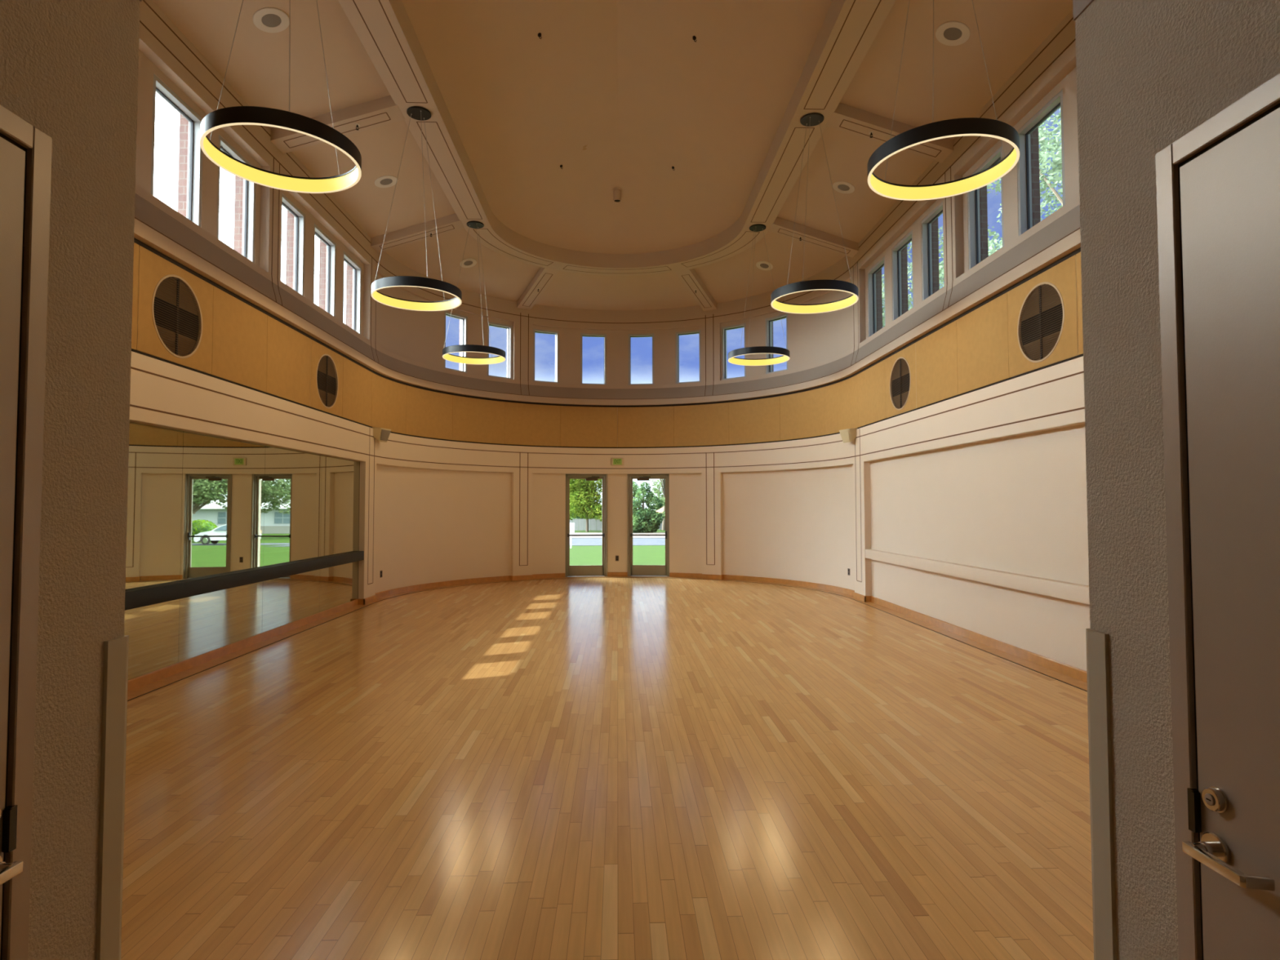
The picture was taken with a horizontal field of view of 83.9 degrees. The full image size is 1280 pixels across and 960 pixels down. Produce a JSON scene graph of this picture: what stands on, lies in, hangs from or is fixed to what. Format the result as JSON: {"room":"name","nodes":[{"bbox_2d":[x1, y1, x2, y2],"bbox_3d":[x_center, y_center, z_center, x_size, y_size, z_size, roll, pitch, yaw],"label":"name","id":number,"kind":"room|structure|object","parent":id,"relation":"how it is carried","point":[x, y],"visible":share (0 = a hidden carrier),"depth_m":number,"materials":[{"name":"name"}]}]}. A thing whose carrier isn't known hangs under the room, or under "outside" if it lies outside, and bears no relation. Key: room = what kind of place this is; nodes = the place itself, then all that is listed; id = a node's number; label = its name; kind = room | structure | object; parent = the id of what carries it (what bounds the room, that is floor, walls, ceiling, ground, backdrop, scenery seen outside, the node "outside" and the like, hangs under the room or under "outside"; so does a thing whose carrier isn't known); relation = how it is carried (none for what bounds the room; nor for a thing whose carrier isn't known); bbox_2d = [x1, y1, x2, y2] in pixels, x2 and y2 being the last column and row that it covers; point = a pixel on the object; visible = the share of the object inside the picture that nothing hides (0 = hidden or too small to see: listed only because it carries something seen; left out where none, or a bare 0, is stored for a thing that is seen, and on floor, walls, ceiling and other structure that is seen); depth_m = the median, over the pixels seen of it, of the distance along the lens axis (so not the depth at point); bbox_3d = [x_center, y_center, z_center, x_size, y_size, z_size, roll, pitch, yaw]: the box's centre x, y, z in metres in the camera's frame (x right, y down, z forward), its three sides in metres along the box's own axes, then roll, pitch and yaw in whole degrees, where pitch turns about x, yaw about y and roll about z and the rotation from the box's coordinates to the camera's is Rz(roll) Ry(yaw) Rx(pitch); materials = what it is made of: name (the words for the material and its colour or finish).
{"room":"exercise studio","nodes":[
{"label":"exercise studio","id":0,"kind":"room"},
{"bbox_2d":[0,0,140,959],"bbox_3d":[-1.109,0.032,-0.544,0.120,2.900,4.185,0,-2,-2],"label":"wall","id":1,"kind":"structure","parent":0,"point":[68,68],"depth_m":1.41,"materials":[{"name":"beige paint"}]},
{"bbox_2d":[0,104,52,959],"bbox_3d":[-1.071,0.436,0.786,0.080,2.190,1.010,0,-2,-2],"label":"door","id":2,"kind":"structure","parent":1,"relation":"in","point":[25,150],"depth_m":1.26,"materials":[{"name":"beige wood"}]},
{"bbox_2d":[95,635,128,959],"bbox_3d":[-1.134,0.897,1.492,0.058,1.122,0.068,0,-2,-2],"label":"guard","id":3,"kind":"object","parent":1,"relation":"attached to","point":[115,674],"visible":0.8,"depth_m":1.49,"materials":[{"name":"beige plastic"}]},
{"bbox_2d":[135,0,373,412],"bbox_3d":[-4.244,-1.232,6.364,0.340,5.950,9.730,0,-2,-2],"label":"wall","id":4,"kind":"structure","parent":0,"point":[154,58],"depth_m":7.38,"materials":[{"name":"beige paint"}]},
{"bbox_2d":[124,422,183,679],"bbox_3d":[-4.142,0.571,5.694,0.010,2.092,1.517,0,-2,-2],"label":"wall mirror","id":5,"kind":"object","parent":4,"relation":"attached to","point":[155,460],"visible":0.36,"depth_m":6.08,"materials":[{"name":"clear glass"}]},
{"bbox_2d":[151,73,202,226],"bbox_3d":[-4.239,-2.916,6.447,0.116,1.120,0.740,0,-2,-2],"label":"window","id":6,"kind":"structure","parent":4,"relation":"in","point":[194,172],"depth_m":6.76,"materials":[{"name":"grey"}]},
{"bbox_2d":[177,431,265,662],"bbox_3d":[-4.190,0.627,7.209,0.010,2.092,1.510,0,-2,-2],"label":"wall mirror","id":7,"kind":"object","parent":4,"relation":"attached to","point":[223,509],"visible":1,"depth_m":7.09,"materials":[{"name":"clear glass"}]},
{"bbox_2d":[217,134,255,262],"bbox_3d":[-4.271,-2.878,7.446,0.116,1.120,0.740,0,-2,-2],"label":"window","id":8,"kind":"structure","parent":4,"relation":"in","point":[249,188],"depth_m":7.77,"materials":[{"name":"grey"}]},
{"bbox_2d":[124,551,364,610],"bbox_3d":[-4.111,0.979,6.212,0.084,0.138,9.343,0,-2,-2],"label":"rail","id":9,"kind":"object","parent":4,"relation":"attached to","point":[139,597],"visible":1,"depth_m":7.05,"materials":[{"name":"black paint"}]},
{"bbox_2d":[281,194,305,296],"bbox_3d":[-4.310,-2.833,8.674,0.116,1.120,0.740,0,-2,-2],"label":"window","id":10,"kind":"structure","parent":4,"relation":"in","point":[300,222],"depth_m":9.00,"materials":[{"name":"grey"}]},
{"bbox_2d":[312,223,336,316],"bbox_3d":[-4.342,-2.795,9.673,0.116,1.120,0.740,0,-2,-2],"label":"window","id":11,"kind":"structure","parent":4,"relation":"in","point":[331,245],"depth_m":10.00,"materials":[{"name":"grey"}]},
{"bbox_2d":[342,251,361,333],"bbox_3d":[-4.373,-2.758,10.672,0.116,1.120,0.740,0,-2,-2],"label":"window","id":12,"kind":"structure","parent":4,"relation":"in","point":[357,268],"depth_m":10.99,"materials":[{"name":"grey"}]},
{"bbox_2d":[133,183,1080,405],"bbox_3d":[-0.270,-2.068,8.484,7.800,0.435,13.610,0,-2,-2],"label":"trim","id":13,"kind":"structure","parent":4,"relation":"attached to","point":[143,233],"depth_m":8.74,"materials":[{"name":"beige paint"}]},
{"bbox_2d":[127,576,1087,700],"bbox_3d":[-0.265,1.808,8.384,7.940,0.012,13.660,0,-2,-2],"label":"trim","id":14,"kind":"structure","parent":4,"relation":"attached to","point":[139,691],"depth_m":7.80,"materials":[{"name":"brown wood"}]},
{"bbox_2d":[177,113,352,328],"bbox_3d":[-4.411,-0.495,6.266,0.200,7.470,9.860,0,-2,-2],"label":"brick wall","id":15,"kind":"structure","parent":0,"point":[184,123],"depth_m":7.85,"materials":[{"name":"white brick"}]},
{"bbox_2d":[120,577,1093,959],"bbox_3d":[-0.255,1.862,8.082,7.980,0.120,14.300,0,-2,-2],"label":"floor","id":16,"kind":"structure","parent":0,"point":[577,768],"depth_m":3.85,"materials":[{"name":"brown wood"}]},
{"bbox_2d":[131,242,1083,447],"bbox_3d":[-0.269,-1.382,8.459,7.800,0.857,13.608,0,-2,-2],"label":"wall","id":17,"kind":"structure","parent":0,"point":[241,344],"depth_m":9.95,"materials":[{"name":"gold wood"}]},
{"bbox_2d":[151,274,202,358],"bbox_3d":[-4.090,-1.440,6.292,0.035,0.724,0.724,0,-2,-2],"label":"air vent","id":18,"kind":"object","parent":17,"relation":"attached to","point":[176,313],"visible":1,"depth_m":6.29,"materials":[{"name":"black metal"}]},
{"bbox_2d":[315,354,338,408],"bbox_3d":[-4.193,-1.320,9.528,0.035,0.724,0.724,0,-2,-2],"label":"air vent","id":19,"kind":"object","parent":17,"relation":"attached to","point":[326,375],"visible":1,"depth_m":9.53,"materials":[{"name":"black metal"}]},
{"bbox_2d":[889,356,911,409],"bbox_3d":[3.580,-1.323,9.774,0.035,0.724,0.724,0,-2,-2],"label":"air vent","id":20,"kind":"object","parent":17,"relation":"attached to","point":[900,377],"visible":1,"depth_m":9.78,"materials":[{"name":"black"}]},
{"bbox_2d":[1017,281,1064,362],"bbox_3d":[3.683,-1.444,6.538,0.035,0.724,0.724,0,-2,-2],"label":"air vent","id":21,"kind":"object","parent":17,"relation":"in","point":[1041,319],"visible":1,"depth_m":6.53,"materials":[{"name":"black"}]},
{"bbox_2d":[129,351,1089,671],"bbox_3d":[-0.267,0.395,8.417,7.940,2.647,13.700,0,-2,-2],"label":"wall","id":22,"kind":"structure","parent":0,"point":[1011,498],"depth_m":10.88,"materials":[{"name":"beige paint"}]},
{"bbox_2d":[127,596,371,692],"bbox_3d":[-4.109,1.691,6.279,0.122,0.100,9.690,0,-2,-2],"label":"baseboard","id":23,"kind":"structure","parent":22,"relation":"attached to","point":[145,679],"depth_m":7.25,"materials":[{"name":"brown wood"}]},
{"bbox_2d":[262,445,321,632],"bbox_3d":[-4.239,0.684,8.728,0.010,2.092,1.526,0,-2,-2],"label":"wall mirror","id":24,"kind":"object","parent":22,"relation":"attached to","point":[292,478],"visible":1,"depth_m":8.61,"materials":[{"name":"clear glass"}]},
{"bbox_2d":[319,455,359,612],"bbox_3d":[-4.285,0.739,10.205,0.010,2.092,1.425,0,-2,-2],"label":"wall mirror","id":25,"kind":"object","parent":22,"relation":"attached to","point":[340,494],"visible":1,"depth_m":10.12,"materials":[{"name":"clear glass"}]},
{"bbox_2d":[372,426,391,442],"bbox_3d":[-4.154,-0.721,11.403,0.214,0.227,0.299,-1,-2,16],"label":"wall speaker","id":26,"kind":"object","parent":22,"relation":"attached to","point":[381,434],"visible":1,"depth_m":11.29,"materials":[{"name":"beige plastic"}]},
{"bbox_2d":[380,429,391,440],"bbox_3d":[-4.075,-0.714,11.381,0.051,0.168,0.236,-1,-2,16],"label":"speaker grille","id":27,"kind":"object","parent":26,"relation":"attached to","point":[384,433],"depth_m":11.37,"materials":[{"name":"brown"}]},
{"bbox_2d":[564,473,607,577],"bbox_3d":[-1.161,0.955,15.259,0.910,2.230,0.301,0,-2,-8],"label":"door","id":28,"kind":"structure","parent":22,"relation":"in","point":[588,570],"depth_m":15.19,"materials":[{"name":"beige paint"}]},
{"bbox_2d":[129,0,1084,584],"bbox_3d":[-0.268,-1.158,8.435,7.742,5.352,13.581,0,-2,-2],"label":"trim","id":29,"kind":"structure","parent":22,"relation":"attached to","point":[147,4],"depth_m":9.55,"materials":[{"name":"brown"}]},
{"bbox_2d":[131,237,1083,448],"bbox_3d":[-0.269,-1.391,8.458,7.800,0.926,13.610,0,-2,-2],"label":"trim","id":30,"kind":"structure","parent":22,"relation":"attached to","point":[135,241],"depth_m":9.03,"materials":[{"name":"black"}]},
{"bbox_2d":[370,572,859,602],"bbox_3d":[-0.418,1.944,13.223,7.926,0.100,3.966,0,-2,-2],"label":"baseboard","id":31,"kind":"structure","parent":22,"relation":"attached to","point":[402,589],"depth_m":13.89,"materials":[{"name":"brown wood"}]},
{"bbox_2d":[627,473,669,576],"bbox_3d":[0.193,0.954,15.302,0.910,2.230,0.301,0,-2,4],"label":"door","id":32,"kind":"structure","parent":22,"relation":"in","point":[633,570],"depth_m":15.23,"materials":[{"name":"beige paint"}]},
{"bbox_2d":[839,427,857,443],"bbox_3d":[3.423,-0.724,11.643,0.214,0.227,0.299,1,-2,-19],"label":"wall speaker","id":33,"kind":"object","parent":22,"relation":"attached to","point":[848,435],"visible":0.99,"depth_m":11.54,"materials":[{"name":"beige plastic"}]},
{"bbox_2d":[839,430,849,441],"bbox_3d":[3.346,-0.717,11.616,0.051,0.168,0.236,1,-2,-19],"label":"speaker grille","id":34,"kind":"object","parent":33,"relation":"attached to","point":[845,434],"depth_m":11.61,"materials":[{"name":"beige plastic"}]},
{"bbox_2d":[858,594,1087,682],"bbox_3d":[3.705,1.688,6.527,0.122,0.100,9.690,0,-2,-2],"label":"baseboard","id":35,"kind":"structure","parent":22,"relation":"attached to","point":[1077,673],"depth_m":7.54,"materials":[{"name":"brown wood"}]},
{"bbox_2d":[152,0,1072,310],"bbox_3d":[-0.272,-4.590,8.517,7.860,1.405,13.790,0,-2,-2],"label":"ceiling","id":36,"kind":"structure","parent":0,"point":[621,94],"depth_m":8.87,"materials":[{"name":"paint"}]},
{"bbox_2d":[252,7,289,32],"bbox_3d":[-3.364,-4.195,6.497,0.304,0.101,0.305,2,-3,-45],"label":"ceiling speaker","id":37,"kind":"object","parent":36,"relation":"attached to","point":[268,20],"visible":1,"depth_m":6.49,"materials":[{"name":"beige plastic"}]},
{"bbox_2d":[270,95,404,153],"bbox_3d":[-3.446,-4.092,8.133,1.430,0.634,0.300,0,-2,-2],"label":"trim","id":38,"kind":"structure","parent":36,"relation":"attached to","point":[383,111],"depth_m":8.04,"materials":[{"name":"beige paint"}]},
{"bbox_2d":[374,175,397,187],"bbox_3d":[-3.466,-4.075,9.724,0.304,0.101,0.305,2,-3,-45],"label":"ceiling speaker","id":39,"kind":"object","parent":36,"relation":"attached to","point":[385,181],"visible":1,"depth_m":9.71,"materials":[{"name":"beige plastic"}]},
{"bbox_2d":[370,213,464,253],"bbox_3d":[-3.548,-3.972,11.359,1.430,0.634,0.300,0,-2,-2],"label":"trim","id":40,"kind":"structure","parent":36,"relation":"attached to","point":[447,224],"depth_m":11.23,"materials":[{"name":"beige paint"}]},
{"bbox_2d":[459,257,476,267],"bbox_3d":[-3.130,-3.954,12.979,0.299,0.101,0.310,-1,-2,14],"label":"ceiling speaker","id":41,"kind":"object","parent":36,"relation":"attached to","point":[467,263],"visible":0.98,"depth_m":12.97,"materials":[{"name":"beige plastic"}]},
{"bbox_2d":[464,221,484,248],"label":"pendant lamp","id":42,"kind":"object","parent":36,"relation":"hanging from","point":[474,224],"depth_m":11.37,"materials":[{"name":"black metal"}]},
{"bbox_2d":[516,266,559,310],"bbox_3d":[-2.044,-3.870,14.165,0.300,0.634,1.430,1,-3,-32],"label":"trim","id":43,"kind":"structure","parent":36,"relation":"attached to","point":[544,277],"depth_m":14.10,"materials":[{"name":"beige paint"}]},
{"bbox_2d":[337,0,895,275],"bbox_3d":[-0.249,-4.373,7.789,4.980,0.280,12.350,0,-2,-2],"label":"ceiling trim","id":44,"kind":"structure","parent":36,"relation":"attached to","point":[861,12],"depth_m":8.72,"materials":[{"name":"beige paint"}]},
{"bbox_2d":[200,0,361,193],"bbox_3d":[-2.430,-3.253,4.900,0.980,2.163,0.980,0,-2,-2],"label":"pendant lamp","id":45,"kind":"object","parent":44,"relation":"hanging from","point":[235,115],"visible":1,"depth_m":4.77,"materials":[{"name":"black metal"}]},
{"bbox_2d":[203,137,358,191],"bbox_3d":[-2.428,-2.222,4.862,0.950,0.094,0.950,0,-2,-2],"label":"diffuser","id":46,"kind":"object","parent":45,"relation":"attached to","point":[346,180],"depth_m":5.18,"materials":[{"name":"yellow plastic"}]},
{"bbox_2d":[371,106,462,311],"bbox_3d":[-2.532,-3.132,8.126,0.980,2.163,0.980,0,-2,-2],"label":"pendant lamp","id":47,"kind":"object","parent":44,"relation":"hanging from","point":[417,113],"visible":1,"depth_m":8.09,"materials":[{"name":"black metal"}]},
{"bbox_2d":[373,291,460,310],"bbox_3d":[-2.530,-2.102,8.088,0.950,0.094,0.950,0,-2,-2],"label":"diffuser","id":48,"kind":"object","parent":47,"relation":"attached to","point":[391,301],"depth_m":8.47,"materials":[{"name":"yellow plastic"}]},
{"bbox_2d":[442,344,506,364],"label":"pendant lamp","id":49,"kind":"object","parent":44,"relation":"hanging from","point":[448,350],"depth_m":11.16,"materials":[{"name":"black metal"}]},
{"bbox_2d":[443,354,504,364],"bbox_3d":[-2.632,-1.981,11.314,0.950,0.094,0.950,0,-2,-2],"label":"diffuser","id":50,"kind":"object","parent":49,"relation":"attached to","point":[500,358],"depth_m":11.71,"materials":[{"name":"yellow plastic"}]},
{"bbox_2d":[770,112,857,313],"bbox_3d":[2.010,-3.134,8.270,0.980,2.163,0.980,0,-2,-2],"label":"pendant lamp","id":51,"kind":"object","parent":44,"relation":"hanging from","point":[811,119],"visible":1,"depth_m":8.26,"materials":[{"name":"black metal"}]},
{"bbox_2d":[772,294,856,313],"bbox_3d":[2.011,-2.103,8.232,0.950,0.094,0.950,0,-2,-2],"label":"diffuser","id":52,"kind":"object","parent":51,"relation":"attached to","point":[844,303],"depth_m":8.62,"materials":[{"name":"yellow plastic"}]},
{"bbox_2d":[867,0,1019,200],"bbox_3d":[2.112,-3.255,5.044,0.980,2.163,0.980,0,-2,-2],"label":"pendant lamp","id":53,"kind":"object","parent":44,"relation":"hanging from","point":[980,126],"visible":1,"depth_m":4.89,"materials":[{"name":"black metal"}]},
{"bbox_2d":[870,148,1016,199],"bbox_3d":[2.114,-2.224,5.006,0.950,0.094,0.950,0,-2,-2],"label":"diffuser","id":54,"kind":"object","parent":53,"relation":"attached to","point":[990,175],"depth_m":5.34,"materials":[{"name":"yellow plastic"}]},
{"bbox_2d":[612,186,622,202],"bbox_3d":[-0.386,-4.845,12.113,0.170,0.205,0.170,0,-2,-2],"label":"spotlight","id":55,"kind":"object","parent":36,"relation":"in","point":[617,191],"visible":1,"depth_m":12.06,"materials":[{"name":"paint"}]},
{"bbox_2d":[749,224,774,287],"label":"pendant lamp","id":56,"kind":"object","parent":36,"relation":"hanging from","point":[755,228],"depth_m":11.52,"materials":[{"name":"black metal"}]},
{"bbox_2d":[755,261,773,270],"bbox_3d":[2.298,-3.956,13.151,0.300,0.101,0.309,0,-2,-14],"label":"ceiling speaker","id":57,"kind":"object","parent":36,"relation":"attached to","point":[763,265],"visible":1,"depth_m":13.14,"materials":[{"name":"beige plastic"}]},
{"bbox_2d":[832,181,854,193],"bbox_3d":[2.840,-4.077,9.924,0.301,0.101,0.308,-1,-2,26],"label":"ceiling speaker","id":58,"kind":"object","parent":36,"relation":"attached to","point":[842,187],"visible":1,"depth_m":9.91,"materials":[{"name":"beige plastic"}]},
{"bbox_2d":[935,21,970,45],"bbox_3d":[2.942,-4.198,6.697,0.301,0.101,0.308,-1,-2,26],"label":"ceiling speaker","id":59,"kind":"object","parent":36,"relation":"attached to","point":[950,33],"visible":1,"depth_m":6.69,"materials":[{"name":"beige plastic"}]},
{"bbox_2d":[373,249,857,385],"bbox_3d":[-0.427,-0.975,13.454,8.420,5.950,4.210,0,-2,-2],"label":"wall","id":60,"kind":"structure","parent":0,"point":[412,335],"depth_m":14.25,"materials":[{"name":"beige paint"}]},
{"bbox_2d":[444,310,467,373],"bbox_3d":[-3.613,-2.645,13.747,0.176,1.120,0.588,-2,-3,36],"label":"window","id":61,"kind":"structure","parent":60,"relation":"in","point":[464,319],"depth_m":13.90,"materials":[{"name":"grey"}]},
{"bbox_2d":[487,321,512,379],"bbox_3d":[-2.898,-2.618,14.508,0.588,1.120,0.176,2,-3,-39],"label":"window","id":62,"kind":"structure","parent":60,"relation":"in","point":[509,328],"depth_m":14.61,"materials":[{"name":"grey"}]},
{"bbox_2d":[533,328,559,383],"bbox_3d":[-2.010,-2.599,15.058,0.588,1.120,0.176,1,-2,-24],"label":"window","id":63,"kind":"structure","parent":60,"relation":"in","point":[535,331],"depth_m":15.08,"materials":[{"name":"grey"}]},
{"bbox_2d":[580,333,606,385],"bbox_3d":[-1.010,-2.589,15.360,0.588,1.120,0.176,0,-2,-9],"label":"window","id":64,"kind":"structure","parent":60,"relation":"in","point":[586,335],"depth_m":15.31,"materials":[{"name":"grey"}]},
{"bbox_2d":[627,333,653,385],"bbox_3d":[0.034,-2.589,15.393,0.588,1.120,0.176,0,-2,6],"label":"window","id":65,"kind":"structure","parent":60,"relation":"in","point":[649,335],"depth_m":15.33,"materials":[{"name":"grey"}]},
{"bbox_2d":[675,329,701,383],"bbox_3d":[1.051,-2.600,15.155,0.588,1.120,0.176,-1,-2,21],"label":"window","id":66,"kind":"structure","parent":60,"relation":"in","point":[677,334],"depth_m":15.16,"materials":[{"name":"grey"}]},
{"bbox_2d":[721,323,746,380],"bbox_3d":[1.972,-2.620,14.662,0.588,1.120,0.176,-2,-3,36],"label":"window","id":67,"kind":"structure","parent":60,"relation":"in","point":[724,329],"depth_m":14.74,"materials":[{"name":"grey"}]},
{"bbox_2d":[764,312,788,373],"bbox_3d":[2.733,-2.647,13.948,0.176,1.120,0.588,2,-3,-39],"label":"window","id":68,"kind":"structure","parent":60,"relation":"in","point":[768,322],"depth_m":14.10,"materials":[{"name":"grey"}]},
{"bbox_2d":[768,217,858,257],"bbox_3d":[2.819,-3.974,11.561,1.430,0.634,0.300,0,-2,-2],"label":"trim","id":69,"kind":"structure","parent":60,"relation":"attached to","point":[780,226],"depth_m":11.42,"materials":[{"name":"beige paint"}]},
{"bbox_2d":[458,319,773,372],"bbox_3d":[-0.427,-0.233,13.476,8.620,7.470,4.310,0,-2,-2],"label":"brick wall","id":70,"kind":"structure","parent":0,"point":[460,319],"depth_m":14.13,"materials":[{"name":"white brick"}]},
{"bbox_2d":[675,268,716,311],"bbox_3d":[1.140,-3.871,14.265,0.300,0.634,1.430,-1,-2,28],"label":"trim","id":71,"kind":"structure","parent":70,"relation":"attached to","point":[690,278],"depth_m":14.20,"materials":[{"name":"beige paint"}]},
{"bbox_2d":[728,344,789,365],"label":"pendant lamp","id":72,"kind":"object","parent":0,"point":[732,354],"depth_m":11.29,"materials":[{"name":"black metal"}]},
{"bbox_2d":[728,355,788,365],"bbox_3d":[1.909,-1.983,11.458,0.950,0.094,0.950,0,-2,-2],"label":"diffuser","id":73,"kind":"object","parent":72,"relation":"attached to","point":[743,362],"depth_m":11.86,"materials":[{"name":"yellow plastic"}]},
{"bbox_2d":[875,127,1040,331],"bbox_3d":[4.005,-0.499,6.533,0.200,7.470,9.860,0,-2,-2],"label":"brick wall","id":74,"kind":"structure","parent":0,"point":[1034,143],"depth_m":8.11,"materials":[{"name":"grey brick"}]},
{"bbox_2d":[855,9,1079,414],"bbox_3d":[3.832,-1.236,6.620,0.340,5.950,9.730,0,-2,-2],"label":"wall","id":75,"kind":"structure","parent":0,"point":[1061,74],"depth_m":7.63,"materials":[{"name":"beige paint"}]},
{"bbox_2d":[867,256,885,337],"bbox_3d":[3.687,-2.761,10.928,0.116,1.120,0.740,0,-2,-2],"label":"window","id":76,"kind":"structure","parent":75,"relation":"in","point":[871,273],"depth_m":11.25,"materials":[{"name":"grey"}]},
{"bbox_2d":[825,102,953,163],"bbox_3d":[2.921,-4.095,8.335,1.430,0.634,0.300,0,-2,-2],"label":"ceiling beam","id":77,"kind":"structure","parent":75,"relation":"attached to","point":[846,118],"depth_m":8.23,"materials":[{"name":"beige paint"}]},
{"bbox_2d":[891,230,913,320],"bbox_3d":[3.718,-2.799,9.929,0.116,1.120,0.740,0,-2,-2],"label":"window","id":78,"kind":"structure","parent":75,"relation":"in","point":[895,251],"depth_m":10.25,"materials":[{"name":"grey"}]},
{"bbox_2d":[920,201,942,300],"bbox_3d":[3.750,-2.836,8.930,0.116,1.120,0.740,0,-2,-2],"label":"window","id":79,"kind":"structure","parent":75,"relation":"in","point":[926,224],"depth_m":9.26,"materials":[{"name":"grey"}]},
{"bbox_2d":[865,549,1089,604],"bbox_3d":[3.715,0.976,6.460,0.096,0.138,9.343,0,-2,-2],"label":"rail","id":80,"kind":"object","parent":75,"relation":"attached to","point":[1073,592],"visible":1,"depth_m":7.34,"materials":[{"name":"beige paint"}]},
{"bbox_2d":[967,146,1004,269],"bbox_3d":[3.789,-2.882,7.701,0.116,1.120,0.740,0,-2,-2],"label":"window","id":81,"kind":"structure","parent":75,"relation":"in","point":[973,197],"depth_m":8.02,"materials":[{"name":"grey"}]},
{"bbox_2d":[1017,88,1065,235],"bbox_3d":[3.820,-2.919,6.702,0.116,1.120,0.740,0,-2,-2],"label":"window","id":82,"kind":"structure","parent":75,"relation":"in","point":[1024,163],"depth_m":7.02,"materials":[{"name":"grey"}]},
{"bbox_2d":[1075,0,1279,959],"bbox_3d":[1.142,0.031,-0.473,0.120,2.900,4.185,0,-2,-2],"label":"wall","id":83,"kind":"structure","parent":0,"point":[1149,73],"depth_m":1.47,"materials":[{"name":"beige paint"}]},
{"bbox_2d":[1072,0,1093,20],"bbox_3d":[1.077,-1.284,-0.426,0.004,0.270,4.185,0,-2,-2],"label":"trim","id":84,"kind":"structure","parent":83,"relation":"attached to","point":[1079,6],"depth_m":1.64,"materials":[{"name":"beige paint"}]},
{"bbox_2d":[1085,628,1116,959],"bbox_3d":[1.038,0.896,1.561,0.058,1.122,0.068,0,-2,-2],"label":"guard","id":85,"kind":"object","parent":83,"relation":"attached to","point":[1104,938],"visible":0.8,"depth_m":1.56,"materials":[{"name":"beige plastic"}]},
{"bbox_2d":[1155,72,1279,959],"bbox_3d":[1.020,0.435,0.852,0.080,2.190,1.010,0,-2,-2],"label":"door","id":86,"kind":"structure","parent":83,"relation":"in","point":[1218,184],"depth_m":1.25,"materials":[{"name":"beige wood"}]},
{"label":"outside","id":87,"kind":"structure","parent":0,"visible":0},
{"bbox_2d":[571,532,665,538],"bbox_3d":[-25.337,5.753,73.472,74.000,0.398,23.200,0,-2,-2],"label":"gravel ground","id":88,"kind":"structure","parent":87,"point":[575,533],"depth_m":76.48,"materials":[{"name":"grey gravel"}]},
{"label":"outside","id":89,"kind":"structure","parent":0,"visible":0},
{"bbox_2d":[569,513,665,565],"bbox_3d":[-5.374,8.776,169.706,300.000,1.600,460.000,0,-2,-2],"label":"ground","id":90,"kind":"structure","parent":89,"point":[589,554],"depth_m":30.46,"materials":[{"name":"green plant"}]},
{"bbox_2d":[569,479,602,531],"bbox_3d":[-6.236,1.603,90.796,9.997,10.171,7.037,0,-2,-2],"label":"tree","id":91,"kind":"object","parent":90,"relation":"on","point":[581,491],"visible":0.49,"depth_m":89.31,"materials":[{"name":"green plant"}]},
{"bbox_2d":[569,519,602,530],"bbox_3d":[-25.038,6.007,95.128,47.970,1.550,0.060,0,-2,-2],"label":"fence","id":92,"kind":"object","parent":90,"relation":"on","point":[580,524],"visible":0.09,"depth_m":95.66,"materials":[{"name":"white wood"}]},
{"bbox_2d":[632,481,663,533],"bbox_3d":[0.353,3.374,84.020,4.947,6.339,3.563,0,-2,-2],"label":"tree","id":93,"kind":"object","parent":90,"relation":"on","point":[648,518],"visible":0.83,"depth_m":83.29,"materials":[{"name":"green plant"}]},
{"bbox_2d":[645,479,663,511],"bbox_3d":[3.908,3.722,119.023,6.183,8.002,6.314,0,-2,-2],"label":"tree","id":94,"kind":"object","parent":90,"relation":"on","point":[656,491],"visible":0.12,"depth_m":118.55,"materials":[{"name":"green plant"}]},
{"bbox_2d":[648,479,665,530],"bbox_3d":[3.085,1.630,96.141,4.350,10.512,3.034,0,-2,-2],"label":"tree","id":95,"kind":"object","parent":90,"relation":"on","point":[663,481],"visible":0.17,"depth_m":95.91,"materials":[{"name":"green plant"}]},
{"bbox_2d":[881,186,1062,310],"bbox_3d":[12.102,-3.812,26.365,6.466,13.588,5.192,1,-2,-26],"label":"tree","id":96,"kind":"object","parent":90,"relation":"on","point":[1042,210],"visible":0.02,"depth_m":25.44,"materials":[{"name":"green plant"}]},
{"bbox_2d":[938,107,1062,288],"bbox_3d":[10.591,-4.070,17.567,6.404,12.963,6.782,0,-2,3],"label":"tree","id":97,"kind":"object","parent":90,"relation":"on","point":[1056,163],"visible":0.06,"depth_m":17.81,"materials":[{"name":"green plant"}]},
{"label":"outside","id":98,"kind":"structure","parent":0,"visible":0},
{"bbox_2d":[571,537,665,546],"bbox_3d":[-24.677,4.624,52.610,74.000,0.370,17.000,0,-2,-2],"label":"road","id":99,"kind":"structure","parent":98,"point":[636,541],"depth_m":53.30,"materials":[{"name":"grey asphalt"}]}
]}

